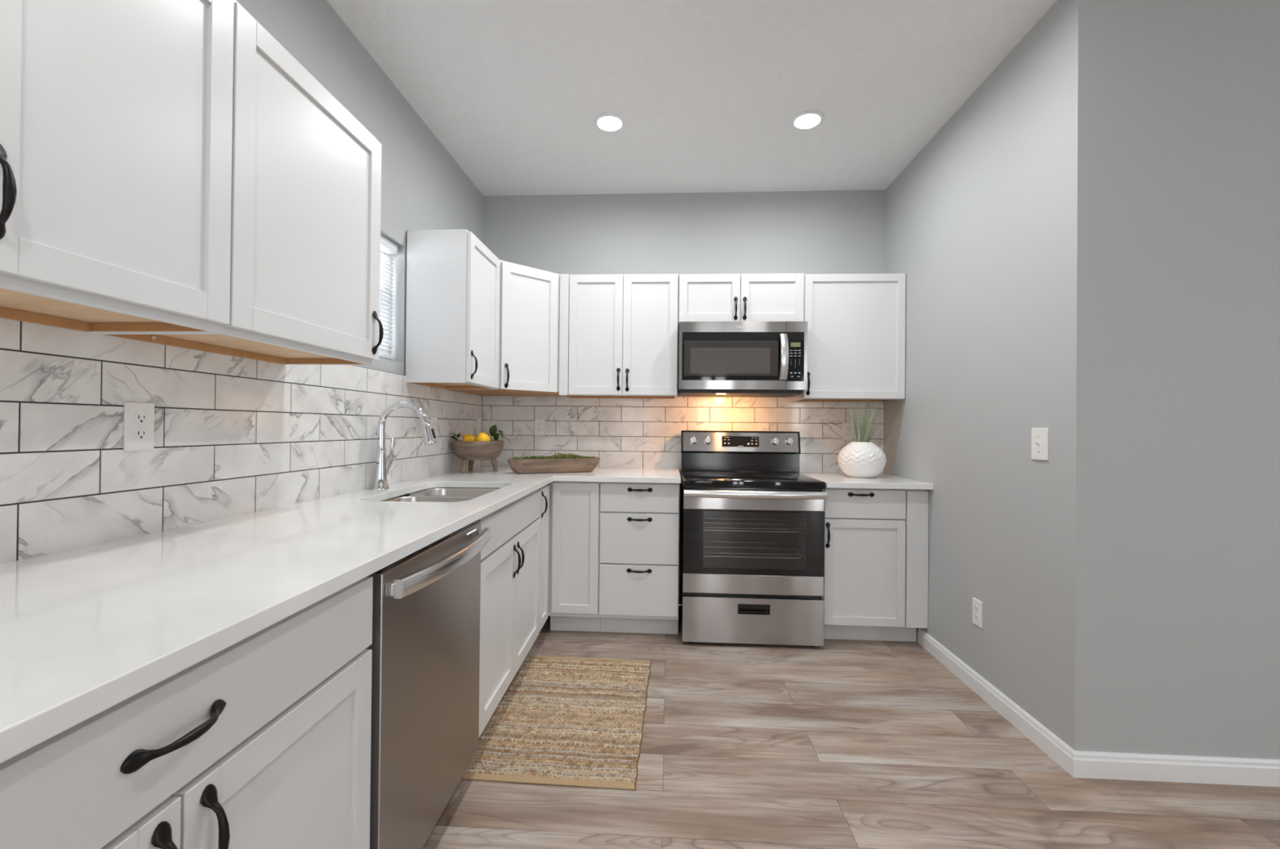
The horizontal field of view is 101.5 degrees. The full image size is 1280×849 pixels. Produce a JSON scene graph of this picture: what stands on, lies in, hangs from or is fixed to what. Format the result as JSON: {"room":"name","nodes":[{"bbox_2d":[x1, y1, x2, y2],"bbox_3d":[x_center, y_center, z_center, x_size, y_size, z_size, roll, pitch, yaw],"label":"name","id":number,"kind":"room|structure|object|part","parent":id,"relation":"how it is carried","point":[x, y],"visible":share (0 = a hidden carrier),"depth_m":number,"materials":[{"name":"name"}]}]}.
{"room":"kitchen","nodes":[
{"label":"kitchen","id":0,"kind":"room"},
{"bbox_2d":[235,0,483,375],"bbox_3d":[-1.369,-0.212,0.092,0.152,2.785,7.360,1,0,3],"label":"wall","id":1,"kind":"structure","parent":0,"point":[424,187],"depth_m":2.42,"materials":[{"name":"grey paint"}]},
{"bbox_2d":[0,0,234,333],"bbox_3d":[-1.056,-0.583,0.945,0.355,0.757,0.438,1,0,3],"label":"upper cabinet","id":2,"kind":"object","parent":1,"relation":"attached to","point":[116,116],"visible":1,"depth_m":0.93,"materials":[{"name":"white paint"}]},
{"bbox_3d":[-0.907,-0.334,0.746,0.031,0.142,0.025,1,0,3],"label":"handle","id":3,"kind":"part","parent":2,"relation":"part of","materials":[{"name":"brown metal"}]},
{"bbox_3d":[-1.229,-0.216,0.952,0.016,0.020,0.406,1,0,3],"label":"hanging rail","id":4,"kind":"part","parent":2,"relation":"part of","materials":[{"name":"brown wood"}]},
{"bbox_3d":[-1.090,-0.231,0.944,0.282,0.012,0.406,1,0,3],"label":"panel","id":5,"kind":"part","parent":2,"relation":"part of","materials":[{"name":"brown wood"}]},
{"bbox_2d":[123,401,154,451],"bbox_3d":[-1.216,0.005,1.272,0.008,0.118,0.070,1,0,3],"label":"wall outlet","id":6,"kind":"object","parent":1,"relation":"attached to","point":[139,417],"visible":1,"depth_m":1.27,"materials":[{"name":"white plastic"}]},
{"bbox_2d":[133,429,147,439],"bbox_3d":[-1.214,0.025,1.272,0.002,0.025,0.033,1,0,3],"label":"receptacle","id":7,"kind":"object","parent":6,"relation":"attached to","point":[139,434],"depth_m":1.27,"materials":[{"name":"white plastic"}]},
{"bbox_2d":[133,413,148,423],"bbox_3d":[-1.214,-0.015,1.272,0.002,0.025,0.033,1,0,3],"label":"receptacle","id":8,"kind":"object","parent":6,"relation":"attached to","point":[139,418],"depth_m":1.27,"materials":[{"name":"white plastic"}]},
{"bbox_2d":[95,0,383,364],"bbox_3d":[-1.028,-0.580,1.458,0.355,0.757,0.590,1,0,3],"label":"upper cabinet","id":9,"kind":"object","parent":1,"relation":"attached to","point":[306,187],"visible":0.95,"depth_m":1.38,"materials":[{"name":"white paint"}]},
{"bbox_3d":[-1.200,-0.212,1.465,0.016,0.020,0.558,1,0,3],"label":"hanging rail","id":10,"kind":"part","parent":9,"relation":"part of","materials":[{"name":"wood"}]},
{"bbox_3d":[-1.061,-0.228,1.458,0.282,0.012,0.558,1,0,3],"label":"panel","id":11,"kind":"part","parent":9,"relation":"part of","materials":[{"name":"brown wood"}]},
{"bbox_3d":[-0.891,-0.577,1.451,0.019,0.721,0.585,1,0,3],"label":"door","id":12,"kind":"part","parent":9,"relation":"part of","materials":[{"name":"white paint"}]},
{"bbox_3d":[-0.854,-0.300,1.708,0.031,0.142,0.025,1,0,3],"label":"handle","id":13,"kind":"part","parent":9,"relation":"part of","materials":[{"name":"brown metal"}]},
{"bbox_2d":[0,317,481,564],"bbox_3d":[-1.192,0.017,1.854,0.008,0.523,3.500,1,0,3],"label":"backsplash","id":14,"kind":"structure","parent":1,"relation":"attached to","point":[234,436],"depth_m":1.37,"materials":[{"name":"tile"}]},
{"bbox_2d":[378,234,398,360],"bbox_3d":[-1.227,-0.593,2.142,0.056,0.559,0.801,1,0,3],"label":"window blind","id":15,"kind":"object","parent":1,"relation":"attached to","point":[388,246],"visible":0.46,"depth_m":2.48,"materials":[{"name":"white plastic"}]},
{"bbox_3d":[-1.198,-0.576,2.421,0.002,0.513,0.001,0,0,18],"label":"ladder cord","id":16,"kind":"part","parent":15,"relation":"part of","materials":[{"name":"white fabric"}]},
{"bbox_3d":[-1.229,-0.320,2.141,0.040,0.014,0.801,1,0,3],"label":"rail","id":17,"kind":"part","parent":15,"relation":"part of","materials":[{"name":"white plastic"}]},
{"bbox_2d":[431,416,437,437],"bbox_3d":[-1.127,0.015,2.864,0.008,0.118,0.070,1,0,3],"label":"wall outlet","id":18,"kind":"object","parent":1,"relation":"attached to","point":[433,419],"visible":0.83,"depth_m":2.87,"materials":[{"name":"white plastic"}]},
{"bbox_2d":[405,229,499,389],"bbox_3d":[-0.957,-0.577,2.775,0.349,0.747,0.455,1,0,3],"label":"upper cabinet","id":19,"kind":"object","parent":1,"relation":"attached to","point":[452,318],"visible":1,"depth_m":2.55,"materials":[{"name":"white paint"}]},
{"bbox_3d":[-1.126,-0.214,2.782,0.016,0.020,0.423,1,0,3],"label":"hanging rail","id":20,"kind":"part","parent":19,"relation":"part of","materials":[{"name":"wood"}]},
{"bbox_3d":[-0.990,-0.230,2.775,0.276,0.012,0.423,1,0,3],"label":"panel","id":21,"kind":"part","parent":19,"relation":"part of","materials":[{"name":"brown wood"}]},
{"bbox_3d":[-0.812,-0.293,2.567,0.031,0.142,0.025,1,0,3],"label":"handle","id":22,"kind":"part","parent":19,"relation":"part of","materials":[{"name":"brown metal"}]},
{"bbox_3d":[-0.823,-0.573,2.763,0.019,0.734,0.434,1,0,3],"label":"door","id":23,"kind":"part","parent":19,"relation":"part of","materials":[{"name":"white paint"}]},
{"bbox_2d":[476,417,481,435],"bbox_3d":[-1.089,0.011,3.549,0.008,0.118,0.070,1,0,3],"label":"wall outlet","id":24,"kind":"object","parent":1,"relation":"attached to","point":[479,419],"visible":0.95,"depth_m":3.53,"materials":[{"name":"white plastic"}]},
{"bbox_2d":[480,189,885,604],"bbox_3d":[1.708,-0.163,3.529,5.608,2.785,0.152,1,0,3],"label":"wall","id":25,"kind":"structure","parent":0,"point":[823,232],"depth_m":3.54,"materials":[{"name":"grey paint"}]},
{"bbox_2d":[446,259,563,396],"bbox_3d":[-0.802,-0.571,3.291,0.597,0.750,0.592,1,0,3],"label":"upper cabinet","id":26,"kind":"object","parent":25,"relation":"attached to","point":[530,297],"visible":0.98,"depth_m":3.13,"materials":[{"name":"white paint"}]},
{"bbox_3d":[-0.806,-0.202,3.289,0.591,0.011,0.585,1,0,3],"label":"panel","id":27,"kind":"part","parent":26,"relation":"part of","materials":[{"name":"wood"}]},
{"bbox_3d":[-0.761,-0.282,3.003,0.025,0.142,0.031,1,0,-42],"label":"handle","id":28,"kind":"part","parent":26,"relation":"part of","materials":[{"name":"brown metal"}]},
{"bbox_3d":[-0.658,-0.567,3.127,0.372,0.732,0.019,1,0,-42],"label":"door","id":29,"kind":"part","parent":26,"relation":"part of","materials":[{"name":"white paint"}]},
{"bbox_2d":[534,417,544,435],"bbox_3d":[-0.686,0.017,3.574,0.070,0.118,0.008,1,0,3],"label":"wall outlet","id":30,"kind":"object","parent":25,"relation":"attached to","point":[539,422],"visible":1,"depth_m":3.57,"materials":[{"name":"white plastic"}]},
{"bbox_2d":[559,273,678,398],"bbox_3d":[-0.126,-0.557,3.378,0.738,0.756,0.342,1,0,3],"label":"upper cabinet","id":31,"kind":"object","parent":25,"relation":"attached to","point":[619,333],"visible":1,"depth_m":3.24,"materials":[{"name":"white paint"}]},
{"bbox_3d":[-0.474,-0.561,3.267,0.056,0.756,0.019,1,0,3],"label":"filler panel","id":32,"kind":"part","parent":31,"relation":"part of","materials":[{"name":"white paint"}]},
{"bbox_3d":[-0.275,-0.559,3.256,0.335,0.748,0.019,1,0,3],"label":"door","id":33,"kind":"part","parent":31,"relation":"part of","materials":[{"name":"white paint"}]},
{"bbox_3d":[-0.134,-0.280,3.221,0.025,0.142,0.031,1,0,3],"label":"handle","id":34,"kind":"part","parent":31,"relation":"part of","materials":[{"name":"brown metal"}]},
{"bbox_3d":[-0.120,-0.188,3.539,0.706,0.020,0.016,1,0,3],"label":"hanging rail","id":35,"kind":"part","parent":31,"relation":"part of","materials":[{"name":"wood"}]},
{"bbox_3d":[-0.080,-0.275,3.218,0.025,0.142,0.031,1,0,3],"label":"handle","id":36,"kind":"part","parent":31,"relation":"part of","materials":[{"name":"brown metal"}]},
{"bbox_3d":[0.064,-0.556,3.237,0.337,0.748,0.019,1,0,3],"label":"door","id":37,"kind":"part","parent":31,"relation":"part of","materials":[{"name":"white paint"}]},
{"bbox_2d":[481,391,884,473],"bbox_3d":[0.261,0.047,3.529,2.706,0.536,0.008,1,0,3],"label":"backsplash","id":38,"kind":"structure","parent":25,"relation":"attached to","point":[623,433],"depth_m":3.54,"materials":[{"name":"tile"}]},
{"bbox_2d":[678,273,804,331],"bbox_3d":[0.626,-0.775,3.337,0.762,0.302,0.342,1,0,3],"label":"upper cabinet","id":39,"kind":"object","parent":25,"relation":"attached to","point":[709,297],"visible":0.94,"depth_m":3.20,"materials":[{"name":"white paint"}]},
{"bbox_3d":[0.428,-0.778,3.218,0.372,0.294,0.019,1,0,3],"label":"door","id":40,"kind":"part","parent":39,"relation":"part of","materials":[{"name":"white paint"}]},
{"bbox_3d":[0.585,-0.710,3.183,0.025,0.142,0.031,1,0,3],"label":"handle","id":41,"kind":"part","parent":39,"relation":"part of","materials":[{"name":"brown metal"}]},
{"bbox_2d":[678,321,807,397],"bbox_3d":[0.619,-0.396,3.276,0.755,0.429,0.452,1,0,3],"label":"microwave oven","id":42,"kind":"object","parent":39,"relation":"attached to","point":[757,359],"visible":1,"depth_m":3.10,"materials":[{"name":"silver metal"}]},
{"bbox_3d":[0.557,-0.406,3.120,0.612,0.286,0.026,1,0,3],"label":"door glass","id":43,"kind":"part","parent":42,"relation":"part of","materials":[{"name":"black glass"}]},
{"bbox_3d":[0.843,-0.398,3.060,0.050,0.270,0.046,1,0,3],"label":"handle","id":44,"kind":"part","parent":42,"relation":"part of","materials":[{"name":"silver metal"}]},
{"bbox_3d":[0.926,-0.407,3.099,0.122,0.403,0.029,1,0,3],"label":"control panel","id":45,"kind":"part","parent":42,"relation":"part of","materials":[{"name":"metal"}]},
{"bbox_3d":[0.639,-0.710,3.180,0.025,0.142,0.031,1,0,3],"label":"handle","id":46,"kind":"part","parent":39,"relation":"part of","materials":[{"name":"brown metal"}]},
{"bbox_3d":[0.806,-0.774,3.196,0.378,0.294,0.019,1,0,3],"label":"door","id":47,"kind":"part","parent":39,"relation":"part of","materials":[{"name":"white paint"}]},
{"bbox_2d":[758,422,768,431],"bbox_3d":[0.826,0.049,3.489,0.070,0.118,0.008,1,0,3],"label":"wall outlet","id":48,"kind":"object","parent":25,"relation":"attached to","point":[762,426],"visible":0.44,"depth_m":3.49,"materials":[{"name":"white plastic"}]},
{"bbox_2d":[842,422,853,439],"bbox_3d":[1.375,0.046,3.458,0.070,0.118,0.008,1,0,3],"label":"wall outlet","id":49,"kind":"object","parent":25,"relation":"attached to","point":[846,434],"visible":0.94,"depth_m":3.46,"materials":[{"name":"white plastic"}]},
{"bbox_2d":[791,273,906,401],"bbox_3d":[1.305,-0.534,3.298,0.600,0.763,0.342,1,0,3],"label":"upper cabinet","id":50,"kind":"object","parent":25,"relation":"attached to","point":[856,322],"visible":0.93,"depth_m":3.17,"materials":[{"name":"white paint"}]},
{"bbox_3d":[1.018,-0.248,3.156,0.025,0.142,0.031,1,0,3],"label":"handle","id":51,"kind":"part","parent":50,"relation":"part of","materials":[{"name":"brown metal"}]},
{"bbox_3d":[1.311,-0.162,3.458,0.568,0.020,0.016,1,0,3],"label":"hanging rail","id":52,"kind":"part","parent":50,"relation":"part of","materials":[{"name":"wood"}]},
{"bbox_2d":[326,0,1057,195],"bbox_3d":[1.500,-1.628,-0.120,5.880,0.100,7.480,1,0,3],"label":"ceiling","id":53,"kind":"structure","parent":0,"point":[708,94],"depth_m":2.40,"materials":[{"name":"white paint"}]},
{"bbox_2d":[594,112,625,131],"bbox_3d":[-0.158,-1.573,2.727,0.164,0.010,0.164,1,0,3],"label":"recessed light","id":54,"kind":"object","parent":53,"relation":"in","point":[606,122],"visible":1,"depth_m":2.72,"materials":[{"name":"white paint"}]},
{"bbox_2d":[791,110,824,129],"bbox_3d":[0.861,-1.563,2.690,0.164,0.010,0.164,1,0,3],"label":"recessed light","id":55,"kind":"object","parent":53,"relation":"in","point":[808,119],"visible":1,"depth_m":2.68,"materials":[{"name":"white paint"}]},
{"bbox_2d":[422,604,1279,848],"bbox_3d":[1.488,1.210,-0.153,5.610,0.008,7.208,1,0,3],"label":"floor","id":56,"kind":"structure","parent":0,"point":[840,744],"depth_m":1.77,"materials":[{"name":"beige wood"}]},
{"bbox_2d":[0,576,373,848],"bbox_3d":[-0.871,0.745,0.686,0.616,0.886,0.900,1,0,2],"label":"base cabinet","id":57,"kind":"object","parent":56,"relation":"on","point":[264,741],"visible":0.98,"depth_m":0.75,"materials":[{"name":"white paint"}]},
{"bbox_3d":[-0.612,0.774,0.452,0.019,0.589,0.444,1,0,2],"label":"door","id":58,"kind":"part","parent":57,"relation":"part of","materials":[{"name":"white paint"}]},
{"bbox_3d":[-0.578,0.564,0.645,0.031,0.142,0.025,1,0,2],"label":"handle","id":59,"kind":"part","parent":57,"relation":"part of","materials":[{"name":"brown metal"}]},
{"bbox_3d":[-0.576,0.395,0.668,0.031,0.025,0.142,1,0,2],"label":"handle","id":60,"kind":"part","parent":57,"relation":"part of","materials":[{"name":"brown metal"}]},
{"bbox_3d":[-0.576,0.564,0.713,0.031,0.142,0.025,1,0,2],"label":"handle","id":61,"kind":"part","parent":57,"relation":"part of","materials":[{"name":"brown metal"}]},
{"bbox_3d":[-0.596,0.776,0.901,0.019,0.589,0.444,1,0,2],"label":"door","id":62,"kind":"part","parent":57,"relation":"part of","materials":[{"name":"white paint"}]},
{"bbox_2d":[365,520,490,848],"bbox_3d":[-0.819,0.750,1.478,0.653,0.880,0.650,1,0,2],"label":"dishwasher","id":63,"kind":"object","parent":56,"relation":"on","point":[425,646],"visible":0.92,"depth_m":1.35,"materials":[{"name":"silver metal"}]},
{"bbox_3d":[-0.517,0.371,1.474,0.056,0.042,0.610,1,0,2],"label":"handle","id":64,"kind":"part","parent":63,"relation":"part of","materials":[{"name":"silver metal"}]},
{"bbox_2d":[381,487,540,737],"bbox_3d":[-0.814,0.754,2.275,0.616,0.886,0.924,1,0,2],"label":"base cabinet","id":65,"kind":"object","parent":56,"relation":"on","point":[509,586],"visible":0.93,"depth_m":2.16,"materials":[{"name":"white paint"}]},
{"bbox_2d":[0,466,680,764],"bbox_3d":[-0.512,0.296,1.838,1.355,0.030,3.449,1,0,3],"label":"countertop","id":66,"kind":"structure","parent":65,"relation":"on","point":[84,631],"depth_m":0.89,"materials":[{"name":"white stone"}]},
{"bbox_2d":[372,400,436,489],"bbox_3d":[-1.011,0.088,2.276,0.275,0.379,0.115,1,0,2],"label":"tap","id":67,"kind":"object","parent":66,"relation":"on","point":[384,463],"visible":1,"depth_m":2.24,"materials":[{"name":"silver metal"}]},
{"bbox_3d":[-1.101,0.100,2.322,0.020,0.081,0.028,1,0,2],"label":"lever","id":68,"kind":"part","parent":67,"relation":"part of","materials":[{"name":"silver metal"}]},
{"bbox_3d":[-1.019,-0.001,2.252,0.223,0.202,0.030,1,0,2],"label":"spout","id":69,"kind":"part","parent":67,"relation":"part of","materials":[{"name":"silver metal"}]},
{"bbox_2d":[382,487,499,502],"bbox_3d":[-0.829,0.408,2.232,0.422,0.193,0.694,1,0,2],"label":"sink","id":70,"kind":"object","parent":66,"relation":"in","point":[443,494],"visible":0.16,"depth_m":2.42,"materials":[{"name":"silver metal"}]},
{"bbox_2d":[382,495,478,502],"bbox_3d":[-0.835,0.407,2.079,0.422,0.193,0.389,1,0,2],"label":"basin","id":71,"kind":"object","parent":70,"relation":"in","point":[410,498],"depth_m":2.26,"materials":[{"name":"silver metal"}]},
{"bbox_2d":[408,487,499,496],"bbox_3d":[-0.822,0.409,2.429,0.422,0.193,0.299,1,0,2],"label":"basin","id":72,"kind":"object","parent":70,"relation":"in","point":[443,491],"depth_m":2.56,"materials":[{"name":"silver metal"}]},
{"bbox_2d":[452,440,503,472],"bbox_3d":[-0.966,0.189,3.116,0.293,0.187,0.293,1,0,3],"label":"wooden bowl","id":73,"kind":"object","parent":66,"relation":"on","point":[470,451],"visible":0.93,"depth_m":3.01,"materials":[{"name":"brown wood"}]},
{"bbox_2d":[450,432,461,440],"bbox_3d":[-1.077,0.097,3.065,0.080,0.102,0.058,1,0,3],"label":"leaf sprig","id":74,"kind":"object","parent":73,"relation":"in","point":[458,434],"visible":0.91,"depth_m":3.06,"materials":[{"name":"green plant"}]},
{"bbox_3d":[-1.022,0.243,3.038,0.033,0.078,0.042,0,0,25],"label":"leg","id":75,"kind":"part","parent":73,"relation":"part of","materials":[{"name":"brown wood"}]},
{"bbox_2d":[462,434,475,440],"bbox_3d":[-0.999,0.095,3.050,0.077,0.076,0.076,0,0,17],"label":"lemon","id":76,"kind":"object","parent":73,"relation":"in","point":[468,437],"visible":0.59,"depth_m":3.02,"materials":[{"name":"yellow plant"}]},
{"bbox_3d":[-1.030,0.244,3.185,0.042,0.078,0.035,0,0,26],"label":"leg","id":77,"kind":"part","parent":73,"relation":"part of","materials":[{"name":"brown wood"}]},
{"bbox_2d":[475,431,490,440],"bbox_3d":[-0.916,0.093,3.049,0.084,0.097,0.083,0,0,23],"label":"lemon","id":78,"kind":"object","parent":73,"relation":"in","point":[482,436],"visible":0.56,"depth_m":3.02,"materials":[{"name":"yellow plant"}]},
{"bbox_3d":[-0.875,0.245,3.140,0.043,0.077,0.033,1,0,-19],"label":"leg","id":79,"kind":"part","parent":73,"relation":"part of","materials":[{"name":"brown wood"}]},
{"bbox_2d":[488,424,510,443],"bbox_3d":[-0.838,0.078,3.115,0.134,0.155,0.050,0,0,10],"label":"leaf sprig","id":80,"kind":"object","parent":73,"relation":"in","point":[492,430],"visible":0.98,"depth_m":3.10,"materials":[{"name":"green plant"}]},
{"bbox_2d":[506,457,599,473],"bbox_3d":[-0.511,0.244,3.134,0.558,0.086,0.138,1,0,-23],"label":"wooden tray","id":81,"kind":"object","parent":66,"relation":"on","point":[576,464],"visible":0.94,"depth_m":3.07,"materials":[{"name":"brown wood"}]},
{"bbox_2d":[511,452,595,458],"bbox_3d":[-0.510,0.200,3.134,0.524,0.072,0.122,1,0,-23],"label":"moss","id":82,"kind":"object","parent":81,"relation":"in","point":[565,455],"visible":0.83,"depth_m":3.12,"materials":[{"name":"green plant"}]},
{"bbox_3d":[-0.555,0.785,2.030,0.019,0.600,0.444,1,0,2],"label":"door","id":83,"kind":"part","parent":65,"relation":"part of","materials":[{"name":"white paint"}]},
{"bbox_3d":[-0.521,0.583,2.227,0.031,0.142,0.025,1,0,2],"label":"handle","id":84,"kind":"part","parent":65,"relation":"part of","materials":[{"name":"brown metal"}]},
{"bbox_3d":[-0.519,0.583,2.284,0.031,0.142,0.025,1,0,2],"label":"handle","id":85,"kind":"part","parent":65,"relation":"part of","materials":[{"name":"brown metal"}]},
{"bbox_3d":[-0.539,0.788,2.488,0.019,0.600,0.463,1,0,2],"label":"door","id":86,"kind":"part","parent":65,"relation":"part of","materials":[{"name":"white paint"}]},
{"bbox_2d":[537,484,549,631],"bbox_3d":[-0.793,0.758,2.858,0.616,0.886,0.240,1,0,2],"label":"base cabinet","id":87,"kind":"object","parent":56,"relation":"on","point":[544,491],"visible":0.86,"depth_m":2.85,"materials":[{"name":"white paint"}]},
{"bbox_3d":[-0.501,0.422,2.754,0.031,0.142,0.025,1,0,2],"label":"handle","id":88,"kind":"part","parent":87,"relation":"part of","materials":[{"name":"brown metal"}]},
{"bbox_2d":[461,655,651,791],"bbox_3d":[-0.292,1.196,2.215,0.637,0.014,0.950,1,0,4],"label":"jute rug","id":89,"kind":"object","parent":56,"relation":"on","point":[572,722],"visible":0.99,"depth_m":2.06,"materials":[{"name":"beige wicker"}]},
{"bbox_2d":[547,480,600,631],"bbox_3d":[-0.363,0.764,3.251,0.295,0.886,0.592,1,0,3],"label":"base cabinet","id":90,"kind":"object","parent":56,"relation":"on","point":[574,521],"visible":0.85,"depth_m":2.96,"materials":[{"name":"white paint"}]},
{"bbox_2d":[599,481,679,634],"bbox_3d":[0.009,0.767,3.215,0.450,0.886,0.623,1,0,3],"label":"base cabinet","id":91,"kind":"object","parent":56,"relation":"on","point":[639,542],"visible":0.99,"depth_m":2.94,"materials":[{"name":"white paint"}]},
{"bbox_3d":[-0.008,0.932,2.943,0.442,0.283,0.019,1,0,3],"label":"drawer","id":92,"kind":"part","parent":91,"relation":"part of","materials":[{"name":"white paint"}]},
{"bbox_3d":[-0.005,0.642,2.945,0.442,0.282,0.019,1,0,3],"label":"drawer","id":93,"kind":"part","parent":91,"relation":"part of","materials":[{"name":"white paint"}]},
{"bbox_3d":[-0.005,0.821,2.919,0.142,0.025,0.031,1,0,3],"label":"handle","id":94,"kind":"part","parent":91,"relation":"part of","materials":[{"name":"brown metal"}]},
{"bbox_3d":[-0.002,0.533,2.920,0.142,0.025,0.031,1,0,3],"label":"handle","id":95,"kind":"part","parent":91,"relation":"part of","materials":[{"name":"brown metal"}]},
{"bbox_3d":[-0.003,0.414,2.946,0.442,0.158,0.019,1,0,3],"label":"drawer","id":96,"kind":"part","parent":91,"relation":"part of","materials":[{"name":"white paint"}]},
{"bbox_3d":[-0.001,0.367,2.921,0.142,0.025,0.031,1,0,3],"label":"handle","id":97,"kind":"part","parent":91,"relation":"part of","materials":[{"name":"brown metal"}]},
{"bbox_2d":[680,430,826,646],"bbox_3d":[0.632,0.628,3.126,0.766,1.176,0.687,1,0,3],"label":"electric range","id":98,"kind":"object","parent":56,"relation":"on","point":[753,524],"visible":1,"depth_m":2.85,"materials":[{"name":"silver metal"}]},
{"bbox_3d":[0.347,0.104,3.400,0.052,0.051,0.040,1,0,3],"label":"knob","id":99,"kind":"part","parent":98,"relation":"part of","materials":[{"name":"silver metal"}]},
{"bbox_3d":[0.441,0.105,3.395,0.052,0.051,0.040,1,0,3],"label":"knob","id":100,"kind":"part","parent":98,"relation":"part of","materials":[{"name":"silver metal"}]},
{"bbox_3d":[0.652,0.115,3.397,0.742,0.124,0.031,1,0,3],"label":"control panel","id":101,"kind":"part","parent":98,"relation":"part of","materials":[{"name":"metal"}]},
{"bbox_3d":[0.613,1.070,2.856,0.760,0.246,0.027,1,0,3],"label":"storage drawer","id":102,"kind":"part","parent":98,"relation":"part of","materials":[{"name":"metal"}]},
{"bbox_2d":[680,471,825,490],"bbox_3d":[0.634,0.333,3.118,0.766,0.051,0.556,1,0,3],"label":"cooktop","id":103,"kind":"object","parent":98,"relation":"in","point":[717,481],"depth_m":2.86,"materials":[{"name":"black glass"}]},
{"bbox_3d":[0.620,1.006,2.855,0.174,0.055,0.028,1,0,3],"label":"recessed pull","id":104,"kind":"part","parent":98,"relation":"part of","materials":[{"name":"black plastic"}]},
{"bbox_2d":[682,488,826,595],"bbox_3d":[0.628,0.647,3.059,0.760,0.578,0.552,1,0,3],"label":"oven","id":105,"kind":"object","parent":98,"relation":"in","point":[736,542],"depth_m":2.84,"materials":[{"name":"silver metal"}]},
{"bbox_3d":[0.874,0.109,3.370,0.052,0.051,0.040,1,0,3],"label":"knob","id":106,"kind":"part","parent":98,"relation":"part of","materials":[{"name":"silver metal"}]},
{"bbox_3d":[0.965,0.110,3.365,0.052,0.051,0.040,1,0,3],"label":"knob","id":107,"kind":"part","parent":98,"relation":"part of","materials":[{"name":"silver metal"}]},
{"bbox_2d":[822,487,928,641],"bbox_3d":[1.305,0.785,3.142,0.562,0.874,0.623,1,0,3],"label":"base cabinet","id":108,"kind":"object","parent":56,"relation":"on","point":[876,576],"visible":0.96,"depth_m":2.87,"materials":[{"name":"white paint"}]},
{"bbox_3d":[1.032,0.609,2.862,0.025,0.142,0.031,1,0,3],"label":"handle","id":109,"kind":"part","parent":108,"relation":"part of","materials":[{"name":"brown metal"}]},
{"bbox_3d":[1.212,0.385,2.853,0.142,0.025,0.031,1,0,3],"label":"handle","id":110,"kind":"part","parent":108,"relation":"part of","materials":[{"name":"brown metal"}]},
{"bbox_3d":[1.232,0.814,2.874,0.434,0.581,0.019,1,0,3],"label":"door","id":111,"kind":"part","parent":108,"relation":"part of","materials":[{"name":"white paint"}]},
{"bbox_3d":[1.236,0.437,2.877,0.434,0.156,0.019,1,0,3],"label":"drawer","id":112,"kind":"part","parent":108,"relation":"part of","materials":[{"name":"white paint"}]},
{"bbox_2d":[800,472,933,489],"bbox_3d":[1.310,0.333,3.138,0.560,0.030,0.649,1,0,3],"label":"countertop","id":113,"kind":"structure","parent":108,"relation":"on","point":[832,480],"depth_m":2.87,"materials":[{"name":"white stone"}]},
{"bbox_2d":[837,441,886,478],"bbox_3d":[1.346,0.212,3.178,0.275,0.212,0.275,1,0,3],"label":"vase","id":114,"kind":"object","parent":113,"relation":"on","point":[855,459],"visible":0.99,"depth_m":3.08,"materials":[{"name":"white ceramic"}]},
{"bbox_2d":[844,393,885,442],"bbox_3d":[1.368,-0.030,3.177,0.239,0.395,0.173,0,0,20],"label":"ornamental grass","id":115,"kind":"object","parent":114,"relation":"in","point":[861,433],"depth_m":3.16,"materials":[{"name":"green plant"}]},
{"bbox_3d":[1.513,0.736,2.859,0.114,0.745,0.019,1,0,3],"label":"filler panel","id":116,"kind":"part","parent":108,"relation":"part of","materials":[{"name":"white paint"}]},
{"bbox_2d":[884,0,1114,752],"bbox_3d":[1.628,-0.169,2.637,0.120,2.785,1.638,1,0,3],"label":"wall","id":117,"kind":"structure","parent":0,"point":[1000,228],"depth_m":2.10,"materials":[{"name":"grey paint"}]},
{"bbox_2d":[972,597,982,628],"bbox_3d":[1.540,0.860,2.389,0.008,0.118,0.070,1,0,3],"label":"wall outlet","id":118,"kind":"object","parent":117,"relation":"attached to","point":[977,606],"visible":1,"depth_m":2.38,"materials":[{"name":"white plastic"}]},
{"bbox_2d":[973,613,978,620],"bbox_3d":[1.537,0.880,2.389,0.002,0.025,0.033,1,0,3],"label":"receptacle","id":119,"kind":"object","parent":118,"relation":"attached to","point":[975,615],"depth_m":2.39,"materials":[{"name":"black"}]},
{"bbox_2d":[973,604,978,612],"bbox_3d":[1.538,0.841,2.390,0.002,0.025,0.033,1,0,3],"label":"receptacle","id":120,"kind":"object","parent":118,"relation":"attached to","point":[975,606],"depth_m":2.39,"materials":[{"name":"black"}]},
{"bbox_2d":[917,627,1074,777],"bbox_3d":[1.533,1.179,2.369,0.014,0.084,1.136,1,0,3],"label":"baseboard","id":121,"kind":"structure","parent":117,"relation":"attached to","point":[1046,740],"depth_m":2.17,"materials":[{"name":"white paint"}]},
{"bbox_2d":[1031,427,1048,460],"bbox_3d":[1.521,0.075,1.997,0.016,0.122,0.088,1,0,3],"label":"light switch","id":122,"kind":"object","parent":117,"relation":"attached to","point":[1039,436],"visible":1,"depth_m":1.99,"materials":[{"name":"white plastic"}]},
{"bbox_2d":[1111,0,1279,759],"bbox_3d":[3.030,-0.161,1.798,2.774,2.785,0.120,1,0,3],"label":"wall","id":123,"kind":"structure","parent":0,"point":[1195,661],"depth_m":1.80,"materials":[{"name":"grey paint"}]},
{"bbox_2d":[1073,751,1279,786],"bbox_3d":[2.947,1.188,1.728,2.908,0.084,0.014,1,0,3],"label":"baseboard","id":124,"kind":"structure","parent":123,"relation":"attached to","point":[1086,764],"depth_m":1.78,"materials":[{"name":"white paint"}]}
]}

